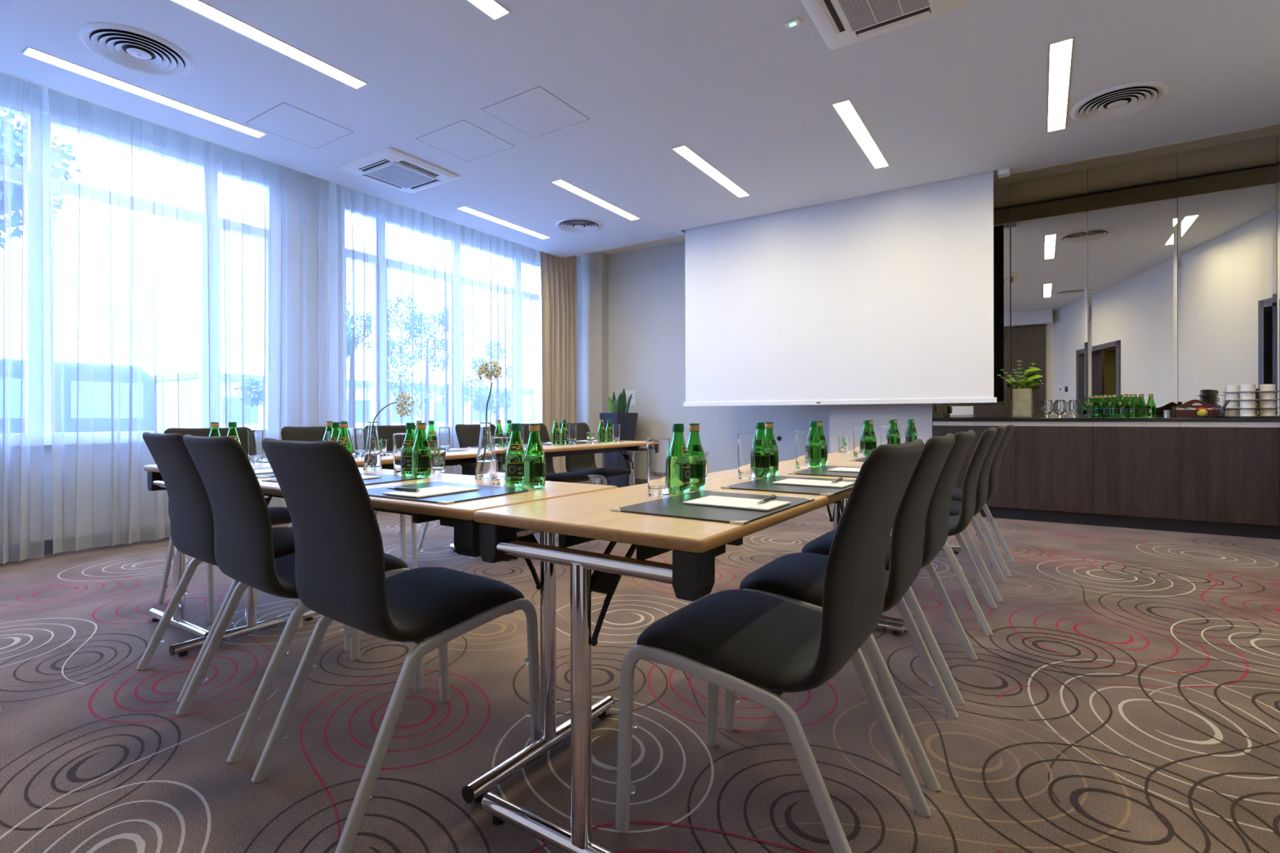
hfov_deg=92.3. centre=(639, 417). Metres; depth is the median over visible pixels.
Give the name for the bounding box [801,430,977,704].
chair
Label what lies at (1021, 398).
vase
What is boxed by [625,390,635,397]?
light switch
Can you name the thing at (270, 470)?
notepad
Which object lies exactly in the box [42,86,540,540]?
wall
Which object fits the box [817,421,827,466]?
water bottle
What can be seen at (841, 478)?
ballpoint pen
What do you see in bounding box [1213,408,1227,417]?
glass
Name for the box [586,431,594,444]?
glass
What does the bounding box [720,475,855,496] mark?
desk mat
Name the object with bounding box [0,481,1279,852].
floor
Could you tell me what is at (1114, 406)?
water bottle
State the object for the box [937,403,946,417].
wall socket
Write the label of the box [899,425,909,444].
water glass
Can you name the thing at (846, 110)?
ceiling lamp
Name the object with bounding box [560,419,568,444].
water bottle
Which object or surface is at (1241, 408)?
saucer
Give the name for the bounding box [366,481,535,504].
desk mat
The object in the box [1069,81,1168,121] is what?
ceiling vent
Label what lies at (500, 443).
water glass
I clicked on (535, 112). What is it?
ceiling hatch
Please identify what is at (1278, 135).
mirror panel
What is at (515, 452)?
water bottle
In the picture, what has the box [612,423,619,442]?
water glass
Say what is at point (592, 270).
wall pillar
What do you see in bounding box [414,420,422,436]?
water bottle
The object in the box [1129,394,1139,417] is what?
water bottle
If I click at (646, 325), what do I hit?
wall
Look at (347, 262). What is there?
window
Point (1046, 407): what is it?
goblet
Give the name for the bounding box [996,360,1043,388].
bouquet
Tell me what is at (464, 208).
ceiling lamp
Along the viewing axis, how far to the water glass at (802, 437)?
2.77 m
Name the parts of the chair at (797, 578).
leg, leg, leg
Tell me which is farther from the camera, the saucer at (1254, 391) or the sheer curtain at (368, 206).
the sheer curtain at (368, 206)
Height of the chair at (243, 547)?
0.953 m
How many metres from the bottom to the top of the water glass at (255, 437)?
0.169 m
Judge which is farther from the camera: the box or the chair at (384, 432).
the box
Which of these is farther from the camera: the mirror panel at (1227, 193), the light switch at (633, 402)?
the light switch at (633, 402)
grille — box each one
[364,161,436,188]
[833,0,933,33]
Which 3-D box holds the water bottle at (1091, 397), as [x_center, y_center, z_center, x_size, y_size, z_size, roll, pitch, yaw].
[4.308,-0.101,5.859,0.073,0.212,0.072,0,0,3]
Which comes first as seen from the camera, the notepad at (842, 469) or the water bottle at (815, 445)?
the notepad at (842, 469)
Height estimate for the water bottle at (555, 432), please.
0.212 m
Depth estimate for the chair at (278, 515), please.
3.29 m
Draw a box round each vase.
[363,422,382,470]
[474,422,492,479]
[1011,388,1031,417]
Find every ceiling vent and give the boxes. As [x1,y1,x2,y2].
[76,22,195,77]
[555,217,603,233]
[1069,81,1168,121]
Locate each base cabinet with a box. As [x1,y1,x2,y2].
[932,421,946,436]
[946,421,1016,519]
[1015,421,1093,525]
[1093,421,1180,532]
[1176,421,1278,539]
[1276,422,1279,539]
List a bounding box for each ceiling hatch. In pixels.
[244,102,354,148]
[415,120,514,161]
[481,85,589,137]
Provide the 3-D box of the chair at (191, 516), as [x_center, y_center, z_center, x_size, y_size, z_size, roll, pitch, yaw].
[-1.620,0.533,2.544,0.487,0.953,0.636,0,0,37]
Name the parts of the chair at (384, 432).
leg, leg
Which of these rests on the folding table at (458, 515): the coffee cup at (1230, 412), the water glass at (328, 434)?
the water glass at (328, 434)
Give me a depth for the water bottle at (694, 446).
1.94 m
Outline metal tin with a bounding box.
[1163,409,1170,417]
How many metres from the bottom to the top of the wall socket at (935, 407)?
0.134 m
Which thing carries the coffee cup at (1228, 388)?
on the saucer at (1221, 392)
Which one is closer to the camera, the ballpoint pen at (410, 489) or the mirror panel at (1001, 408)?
the ballpoint pen at (410, 489)
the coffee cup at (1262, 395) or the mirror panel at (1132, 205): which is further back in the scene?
the mirror panel at (1132, 205)
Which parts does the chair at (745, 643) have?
leg, leg, leg, leg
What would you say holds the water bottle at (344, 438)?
on the folding table at (458, 515)
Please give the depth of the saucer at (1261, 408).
5.04 m
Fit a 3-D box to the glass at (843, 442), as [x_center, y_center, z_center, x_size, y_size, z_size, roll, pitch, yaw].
[1.306,0.175,3.947,0.069,0.109,0.069,0,0,33]
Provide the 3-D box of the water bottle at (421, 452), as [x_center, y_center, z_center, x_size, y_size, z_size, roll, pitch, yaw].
[-0.845,0.127,2.377,0.073,0.212,0.072,0,0,-37]
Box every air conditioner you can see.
[338,146,460,193]
[800,0,970,48]
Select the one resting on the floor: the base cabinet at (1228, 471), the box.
the base cabinet at (1228, 471)
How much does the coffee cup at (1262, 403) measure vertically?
0.060 m
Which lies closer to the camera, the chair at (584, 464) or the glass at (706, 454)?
the glass at (706, 454)
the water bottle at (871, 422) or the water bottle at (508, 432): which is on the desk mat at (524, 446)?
the water bottle at (508, 432)
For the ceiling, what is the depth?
4.29 m
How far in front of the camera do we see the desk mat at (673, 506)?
1.52 m
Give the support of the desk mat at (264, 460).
on the folding table at (155, 482)
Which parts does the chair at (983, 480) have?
leg, leg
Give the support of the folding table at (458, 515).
on the floor
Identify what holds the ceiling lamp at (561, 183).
attached to the ceiling
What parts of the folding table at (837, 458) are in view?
leg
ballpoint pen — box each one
[386,487,420,492]
[755,494,777,503]
[831,476,843,483]
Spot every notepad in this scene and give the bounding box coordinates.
[253,468,273,474]
[360,475,381,479]
[382,485,479,497]
[682,495,791,511]
[772,478,854,488]
[826,466,860,471]
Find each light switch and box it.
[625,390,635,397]
[626,398,635,404]
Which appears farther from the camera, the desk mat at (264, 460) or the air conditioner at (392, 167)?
the air conditioner at (392, 167)
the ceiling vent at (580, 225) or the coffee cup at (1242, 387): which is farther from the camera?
the ceiling vent at (580, 225)
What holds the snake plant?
on the planter
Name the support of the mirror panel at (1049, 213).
attached to the wall at (646, 325)
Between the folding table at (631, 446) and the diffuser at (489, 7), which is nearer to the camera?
the diffuser at (489, 7)
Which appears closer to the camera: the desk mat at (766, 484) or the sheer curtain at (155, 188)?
the desk mat at (766, 484)
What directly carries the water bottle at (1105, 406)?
on the countertop
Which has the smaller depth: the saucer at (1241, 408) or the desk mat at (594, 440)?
the saucer at (1241, 408)
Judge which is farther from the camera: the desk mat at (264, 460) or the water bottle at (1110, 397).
the water bottle at (1110, 397)
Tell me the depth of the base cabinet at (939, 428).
6.28 m
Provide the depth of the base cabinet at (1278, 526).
4.93 m
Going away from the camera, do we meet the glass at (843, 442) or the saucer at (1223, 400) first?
the glass at (843, 442)
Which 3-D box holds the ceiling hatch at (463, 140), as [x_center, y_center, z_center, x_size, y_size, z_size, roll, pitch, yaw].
[-1.454,-2.296,5.139,0.584,0.002,0.554,0,0,33]
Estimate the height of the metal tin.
0.069 m
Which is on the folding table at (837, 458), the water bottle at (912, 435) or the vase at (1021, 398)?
the water bottle at (912, 435)
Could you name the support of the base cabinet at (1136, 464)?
on the floor
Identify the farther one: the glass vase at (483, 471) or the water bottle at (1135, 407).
the water bottle at (1135, 407)
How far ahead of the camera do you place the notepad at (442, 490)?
1.85 m
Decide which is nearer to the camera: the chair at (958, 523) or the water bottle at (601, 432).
the chair at (958, 523)
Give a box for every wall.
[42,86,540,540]
[608,152,1279,479]
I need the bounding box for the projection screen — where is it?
[683,168,1009,406]
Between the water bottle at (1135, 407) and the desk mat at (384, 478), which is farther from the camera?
the water bottle at (1135, 407)
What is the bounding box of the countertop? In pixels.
[932,417,1279,422]
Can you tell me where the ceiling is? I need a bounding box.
[0,0,1279,257]
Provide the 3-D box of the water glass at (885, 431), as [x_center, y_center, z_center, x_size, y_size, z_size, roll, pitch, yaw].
[1.658,0.145,4.148,0.069,0.169,0.069,0,0,33]
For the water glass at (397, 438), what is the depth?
2.45 m
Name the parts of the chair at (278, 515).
leg, leg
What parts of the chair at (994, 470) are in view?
leg, leg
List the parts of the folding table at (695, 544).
leg, under frame, leg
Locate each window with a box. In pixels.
[42,112,275,444]
[342,207,540,436]
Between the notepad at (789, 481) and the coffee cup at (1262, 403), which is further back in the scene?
the coffee cup at (1262, 403)
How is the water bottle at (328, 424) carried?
on the desk mat
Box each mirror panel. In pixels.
[942,182,1009,417]
[1009,168,1088,417]
[1088,152,1177,417]
[1177,134,1276,416]
[1276,133,1279,417]
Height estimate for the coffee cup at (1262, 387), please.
0.060 m
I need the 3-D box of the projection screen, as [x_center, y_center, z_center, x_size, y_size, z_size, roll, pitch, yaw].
[1.988,-1.284,6.693,3.490,2.300,0.110,0,0,33]
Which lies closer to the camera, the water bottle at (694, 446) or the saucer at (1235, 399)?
the water bottle at (694, 446)
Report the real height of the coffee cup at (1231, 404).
0.060 m
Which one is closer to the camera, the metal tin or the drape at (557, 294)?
the metal tin
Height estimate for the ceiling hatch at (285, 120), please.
0.002 m
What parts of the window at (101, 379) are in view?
pane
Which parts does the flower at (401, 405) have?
stem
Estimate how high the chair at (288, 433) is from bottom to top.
0.953 m
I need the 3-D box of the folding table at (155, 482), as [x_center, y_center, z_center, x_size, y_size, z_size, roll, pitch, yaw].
[-1.659,0.620,3.665,0.650,0.767,1.920,0,0,33]
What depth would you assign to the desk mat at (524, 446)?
4.77 m
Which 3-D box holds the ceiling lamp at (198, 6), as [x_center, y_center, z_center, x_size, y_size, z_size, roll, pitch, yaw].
[-2.310,-2.324,3.680,0.132,0.063,1.406,0,0,33]
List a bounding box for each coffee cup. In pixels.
[1225,385,1239,391]
[1225,393,1239,399]
[1226,401,1239,408]
[1226,409,1239,416]
[1240,384,1255,391]
[1240,392,1255,399]
[1240,400,1257,407]
[1240,409,1258,416]
[1259,384,1275,391]
[1259,392,1275,399]
[1259,400,1277,407]
[1259,409,1278,416]
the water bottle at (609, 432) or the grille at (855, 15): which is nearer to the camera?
the grille at (855, 15)
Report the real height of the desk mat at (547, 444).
0.005 m
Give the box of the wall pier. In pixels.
[829,403,941,499]
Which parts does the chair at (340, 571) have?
leg, leg, leg, leg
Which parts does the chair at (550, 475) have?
leg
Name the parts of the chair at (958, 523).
leg, leg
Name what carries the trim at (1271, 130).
attached to the wall at (646, 325)
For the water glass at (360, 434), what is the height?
0.169 m
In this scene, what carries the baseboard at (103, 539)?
attached to the wall at (101, 451)
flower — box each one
[373,392,413,422]
[476,360,502,422]
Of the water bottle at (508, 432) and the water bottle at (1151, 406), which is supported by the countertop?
the water bottle at (1151, 406)
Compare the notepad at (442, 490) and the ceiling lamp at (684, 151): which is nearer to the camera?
the notepad at (442, 490)
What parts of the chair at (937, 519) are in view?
leg, leg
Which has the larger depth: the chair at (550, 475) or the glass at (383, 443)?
the chair at (550, 475)
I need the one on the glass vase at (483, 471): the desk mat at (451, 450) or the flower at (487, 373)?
the flower at (487, 373)
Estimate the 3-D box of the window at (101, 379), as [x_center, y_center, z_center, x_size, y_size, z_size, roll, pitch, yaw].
[-4.401,-1.024,4.506,0.190,2.455,3.410,0,0,33]
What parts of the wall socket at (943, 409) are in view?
plate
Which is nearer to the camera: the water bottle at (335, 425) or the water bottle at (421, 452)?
the water bottle at (421, 452)
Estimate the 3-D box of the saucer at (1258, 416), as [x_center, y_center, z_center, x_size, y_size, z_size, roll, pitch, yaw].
[5.187,-0.003,5.083,0.147,0.014,0.146,0,0,33]
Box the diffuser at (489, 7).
[474,0,505,15]
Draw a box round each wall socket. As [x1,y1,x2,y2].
[933,403,939,417]
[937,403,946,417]
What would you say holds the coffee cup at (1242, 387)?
on the saucer at (1254, 391)
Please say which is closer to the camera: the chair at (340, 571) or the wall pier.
the chair at (340, 571)
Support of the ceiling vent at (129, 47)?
in the ceiling
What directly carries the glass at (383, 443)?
on the folding table at (155, 482)
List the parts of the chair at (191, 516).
leg, leg, leg, leg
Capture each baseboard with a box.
[44,532,166,554]
[600,478,832,506]
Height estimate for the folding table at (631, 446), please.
0.767 m
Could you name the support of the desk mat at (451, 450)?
on the folding table at (155, 482)
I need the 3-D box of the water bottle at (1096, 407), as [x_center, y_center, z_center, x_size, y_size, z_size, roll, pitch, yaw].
[4.276,-0.101,5.760,0.072,0.212,0.073,0,0,33]
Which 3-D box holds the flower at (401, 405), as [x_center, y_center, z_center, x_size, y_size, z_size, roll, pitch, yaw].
[-1.107,0.047,2.729,0.203,0.316,0.107,0,0,-18]
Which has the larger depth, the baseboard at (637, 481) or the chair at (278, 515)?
the baseboard at (637, 481)
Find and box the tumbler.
[1195,408,1208,417]
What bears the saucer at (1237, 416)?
on the countertop
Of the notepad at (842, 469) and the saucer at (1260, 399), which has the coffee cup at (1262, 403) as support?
the saucer at (1260, 399)
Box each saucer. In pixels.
[1221,391,1239,393]
[1222,400,1239,401]
[1235,390,1258,392]
[1235,399,1259,400]
[1235,407,1260,409]
[1237,416,1257,417]
[1257,390,1279,392]
[1257,407,1279,409]
[1257,416,1277,417]
[1258,399,1279,400]
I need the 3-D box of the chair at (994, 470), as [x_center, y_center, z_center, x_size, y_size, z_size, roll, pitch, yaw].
[2.185,0.526,4.202,0.636,0.953,0.487,0,0,34]
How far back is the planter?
8.67 m
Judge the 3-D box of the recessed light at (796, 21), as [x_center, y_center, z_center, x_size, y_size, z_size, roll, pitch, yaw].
[0.891,-2.294,3.582,0.090,0.016,0.060,0,0,33]
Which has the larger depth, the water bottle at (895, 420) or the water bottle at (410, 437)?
the water bottle at (895, 420)
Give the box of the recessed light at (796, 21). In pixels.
[783,17,801,28]
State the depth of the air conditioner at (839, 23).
3.46 m
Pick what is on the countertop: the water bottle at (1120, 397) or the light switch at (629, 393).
the water bottle at (1120, 397)
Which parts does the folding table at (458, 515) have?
leg, under frame, leg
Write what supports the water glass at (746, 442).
on the folding table at (695, 544)
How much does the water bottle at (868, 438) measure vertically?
0.212 m
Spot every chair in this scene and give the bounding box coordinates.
[136,431,351,702]
[157,426,292,624]
[175,434,423,762]
[251,438,541,852]
[280,426,406,563]
[364,425,474,568]
[450,423,496,542]
[520,422,593,537]
[559,422,635,485]
[615,439,931,852]
[723,433,958,791]
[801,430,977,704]
[890,426,997,635]
[949,425,1007,602]
[951,424,1014,577]
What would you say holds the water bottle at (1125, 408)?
on the countertop
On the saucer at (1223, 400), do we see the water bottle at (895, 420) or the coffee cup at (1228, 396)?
the coffee cup at (1228, 396)
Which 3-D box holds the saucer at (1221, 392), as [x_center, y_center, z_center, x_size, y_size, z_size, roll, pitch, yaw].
[5.054,-0.210,5.241,0.147,0.014,0.146,0,0,33]
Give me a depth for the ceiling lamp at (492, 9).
3.48 m
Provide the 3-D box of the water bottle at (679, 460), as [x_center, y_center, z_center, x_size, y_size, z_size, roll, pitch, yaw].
[0.117,0.125,1.881,0.073,0.212,0.072,0,0,16]
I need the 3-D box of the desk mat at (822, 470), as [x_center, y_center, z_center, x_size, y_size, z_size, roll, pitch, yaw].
[0.881,0.229,2.589,0.359,0.005,0.469,0,0,34]
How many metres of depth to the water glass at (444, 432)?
4.11 m
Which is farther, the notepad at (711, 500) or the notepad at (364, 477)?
the notepad at (364, 477)
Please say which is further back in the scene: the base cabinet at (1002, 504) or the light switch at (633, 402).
the light switch at (633, 402)
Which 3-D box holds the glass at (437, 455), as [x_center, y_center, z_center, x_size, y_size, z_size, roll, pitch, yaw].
[-0.867,0.182,2.635,0.069,0.104,0.069,0,0,33]
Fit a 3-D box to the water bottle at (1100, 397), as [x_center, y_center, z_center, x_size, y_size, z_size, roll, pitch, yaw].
[4.348,-0.101,5.796,0.073,0.212,0.072,0,0,-14]
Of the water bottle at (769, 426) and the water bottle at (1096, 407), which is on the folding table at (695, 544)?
the water bottle at (769, 426)
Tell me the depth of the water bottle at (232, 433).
3.02 m
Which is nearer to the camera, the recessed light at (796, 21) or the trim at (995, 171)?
the recessed light at (796, 21)
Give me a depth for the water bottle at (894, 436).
4.18 m
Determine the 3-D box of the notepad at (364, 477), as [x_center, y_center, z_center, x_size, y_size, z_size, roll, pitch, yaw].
[-1.105,0.227,2.263,0.160,0.004,0.236,0,0,28]
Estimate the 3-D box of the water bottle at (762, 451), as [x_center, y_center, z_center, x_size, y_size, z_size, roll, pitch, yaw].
[0.463,0.125,2.366,0.072,0.212,0.073,0,0,-20]
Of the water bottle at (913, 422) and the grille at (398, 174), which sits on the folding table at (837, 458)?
the water bottle at (913, 422)
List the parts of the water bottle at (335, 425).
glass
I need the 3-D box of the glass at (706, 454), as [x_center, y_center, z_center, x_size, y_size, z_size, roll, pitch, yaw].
[0.224,0.181,2.313,0.069,0.103,0.069,0,0,33]
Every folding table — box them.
[143,448,512,637]
[168,466,617,804]
[456,440,647,559]
[473,462,906,852]
[779,449,962,623]
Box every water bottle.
[208,422,220,436]
[226,422,240,444]
[322,421,332,440]
[328,422,339,440]
[336,422,352,455]
[400,422,415,475]
[411,422,431,477]
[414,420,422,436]
[426,420,437,448]
[493,420,503,435]
[504,419,511,435]
[505,422,524,486]
[523,423,546,488]
[551,419,559,444]
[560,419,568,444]
[597,419,605,442]
[604,419,613,442]
[669,423,690,493]
[686,422,706,490]
[755,422,769,477]
[764,422,778,475]
[809,421,821,466]
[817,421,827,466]
[862,420,872,456]
[869,419,876,449]
[888,419,897,444]
[893,419,900,444]
[906,419,915,442]
[911,419,917,439]
[1087,395,1094,417]
[1091,395,1101,417]
[1098,395,1103,417]
[1101,395,1110,417]
[1107,395,1112,417]
[1110,394,1119,417]
[1117,395,1122,417]
[1120,394,1130,417]
[1127,394,1131,417]
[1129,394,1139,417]
[1137,394,1146,417]
[1146,394,1155,417]
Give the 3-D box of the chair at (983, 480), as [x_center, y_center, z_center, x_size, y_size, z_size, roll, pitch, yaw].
[1.818,0.527,3.674,0.636,0.953,0.487,0,0,33]
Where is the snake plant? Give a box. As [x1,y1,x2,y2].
[607,388,632,413]
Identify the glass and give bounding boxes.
[247,430,262,464]
[325,431,332,440]
[354,428,367,457]
[378,438,386,457]
[392,433,405,475]
[430,447,445,472]
[439,426,449,452]
[491,435,510,484]
[520,425,524,444]
[568,424,576,444]
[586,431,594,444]
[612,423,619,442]
[646,438,670,496]
[703,451,708,479]
[737,433,755,479]
[795,431,811,468]
[837,435,848,453]
[853,427,865,457]
[880,426,891,444]
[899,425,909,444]
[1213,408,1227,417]
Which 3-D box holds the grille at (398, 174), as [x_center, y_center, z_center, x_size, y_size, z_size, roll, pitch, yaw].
[-2.238,-2.253,5.751,0.450,0.013,0.450,0,0,33]
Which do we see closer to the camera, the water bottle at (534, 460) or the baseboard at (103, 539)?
the water bottle at (534, 460)
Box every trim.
[0,51,1279,257]
[675,167,1008,234]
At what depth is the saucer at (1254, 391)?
5.05 m
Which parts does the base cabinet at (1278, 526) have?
door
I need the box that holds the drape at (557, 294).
[538,251,577,473]
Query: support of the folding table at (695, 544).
on the floor
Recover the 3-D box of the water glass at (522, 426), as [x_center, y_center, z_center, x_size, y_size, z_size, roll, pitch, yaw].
[-0.947,0.150,4.830,0.069,0.169,0.069,0,0,33]
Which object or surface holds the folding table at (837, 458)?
on the floor
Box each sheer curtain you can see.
[0,72,44,564]
[48,88,329,554]
[336,183,538,474]
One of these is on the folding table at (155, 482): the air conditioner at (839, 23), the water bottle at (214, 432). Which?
the water bottle at (214, 432)
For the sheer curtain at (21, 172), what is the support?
hanging from the trim
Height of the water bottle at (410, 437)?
0.212 m
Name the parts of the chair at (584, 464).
leg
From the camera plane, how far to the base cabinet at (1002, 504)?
6.00 m
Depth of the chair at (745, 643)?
1.37 m
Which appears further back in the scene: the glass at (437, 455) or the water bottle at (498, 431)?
the water bottle at (498, 431)
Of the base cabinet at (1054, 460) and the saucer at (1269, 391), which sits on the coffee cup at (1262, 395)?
the saucer at (1269, 391)
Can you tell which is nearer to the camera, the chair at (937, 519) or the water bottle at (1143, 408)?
the chair at (937, 519)
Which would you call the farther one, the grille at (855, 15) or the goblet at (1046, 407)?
the goblet at (1046, 407)
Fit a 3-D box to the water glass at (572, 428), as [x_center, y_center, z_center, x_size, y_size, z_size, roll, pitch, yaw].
[-0.587,0.149,5.347,0.069,0.169,0.069,0,0,33]
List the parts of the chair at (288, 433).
leg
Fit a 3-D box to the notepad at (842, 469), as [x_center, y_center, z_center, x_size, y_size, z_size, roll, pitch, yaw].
[0.929,0.223,2.581,0.236,0.004,0.160,0,0,34]
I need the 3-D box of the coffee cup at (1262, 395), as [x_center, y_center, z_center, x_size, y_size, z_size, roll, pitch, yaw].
[5.191,-0.172,5.080,0.106,0.060,0.094,0,0,31]
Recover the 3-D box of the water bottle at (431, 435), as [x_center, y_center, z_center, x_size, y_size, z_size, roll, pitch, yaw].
[-1.377,0.128,4.059,0.073,0.212,0.072,0,0,45]
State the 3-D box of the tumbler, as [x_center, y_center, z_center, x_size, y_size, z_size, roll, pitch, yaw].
[4.770,-0.031,5.217,0.085,0.071,0.085,0,0,33]
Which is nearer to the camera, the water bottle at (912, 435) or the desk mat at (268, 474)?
the desk mat at (268, 474)
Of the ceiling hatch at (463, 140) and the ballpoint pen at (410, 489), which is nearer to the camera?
the ballpoint pen at (410, 489)
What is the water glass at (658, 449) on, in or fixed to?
on the folding table at (695, 544)
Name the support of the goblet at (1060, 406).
on the countertop
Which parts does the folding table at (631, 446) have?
under frame, leg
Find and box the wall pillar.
[576,252,608,483]
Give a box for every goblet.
[1040,400,1053,417]
[1053,400,1066,417]
[1067,400,1080,417]
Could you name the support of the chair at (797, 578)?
on the floor
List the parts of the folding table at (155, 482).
leg, under frame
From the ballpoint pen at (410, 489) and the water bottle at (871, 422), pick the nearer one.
the ballpoint pen at (410, 489)
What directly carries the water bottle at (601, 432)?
on the desk mat at (594, 440)
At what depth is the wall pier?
6.64 m
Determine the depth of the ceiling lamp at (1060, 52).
4.26 m
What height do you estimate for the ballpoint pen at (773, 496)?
0.012 m
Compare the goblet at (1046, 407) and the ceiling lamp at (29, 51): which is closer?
the ceiling lamp at (29, 51)
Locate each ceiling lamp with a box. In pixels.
[21,46,266,137]
[170,0,368,89]
[456,205,550,239]
[466,0,511,20]
[551,178,640,220]
[671,145,750,197]
[831,99,889,168]
[1046,36,1074,132]
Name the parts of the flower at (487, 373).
stem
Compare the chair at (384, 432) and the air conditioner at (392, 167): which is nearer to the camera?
the chair at (384, 432)
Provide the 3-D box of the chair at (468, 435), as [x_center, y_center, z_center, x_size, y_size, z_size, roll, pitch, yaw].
[-1.137,0.532,5.009,0.636,0.953,0.487,0,0,32]
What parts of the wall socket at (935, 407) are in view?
plate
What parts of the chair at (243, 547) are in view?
leg, leg, leg, leg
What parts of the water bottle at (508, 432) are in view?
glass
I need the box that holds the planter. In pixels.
[599,413,638,488]
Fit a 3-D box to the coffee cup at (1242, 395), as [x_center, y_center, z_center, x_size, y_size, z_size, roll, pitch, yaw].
[5.035,-0.172,5.087,0.106,0.060,0.094,0,0,31]
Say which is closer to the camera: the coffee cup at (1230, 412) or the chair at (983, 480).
the chair at (983, 480)
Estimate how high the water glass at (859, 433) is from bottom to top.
0.169 m
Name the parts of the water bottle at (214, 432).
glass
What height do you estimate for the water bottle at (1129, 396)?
0.212 m
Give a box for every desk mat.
[253,466,275,478]
[262,457,269,462]
[262,472,428,485]
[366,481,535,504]
[386,448,468,453]
[467,444,542,448]
[523,442,586,445]
[568,440,624,443]
[609,489,814,524]
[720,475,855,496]
[787,465,861,477]
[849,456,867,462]
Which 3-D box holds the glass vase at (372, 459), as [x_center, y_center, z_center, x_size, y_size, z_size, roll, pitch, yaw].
[-1.194,0.128,2.747,0.079,0.214,0.079,0,0,33]
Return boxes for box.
[1171,399,1222,417]
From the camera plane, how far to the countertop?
5.50 m
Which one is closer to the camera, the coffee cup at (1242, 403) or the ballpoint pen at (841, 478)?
the ballpoint pen at (841, 478)
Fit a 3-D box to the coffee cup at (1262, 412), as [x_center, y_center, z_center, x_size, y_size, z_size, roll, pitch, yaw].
[5.192,-0.034,5.085,0.106,0.060,0.094,0,0,-22]
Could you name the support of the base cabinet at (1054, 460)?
on the floor
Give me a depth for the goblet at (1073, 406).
5.80 m
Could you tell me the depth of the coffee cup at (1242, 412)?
5.06 m

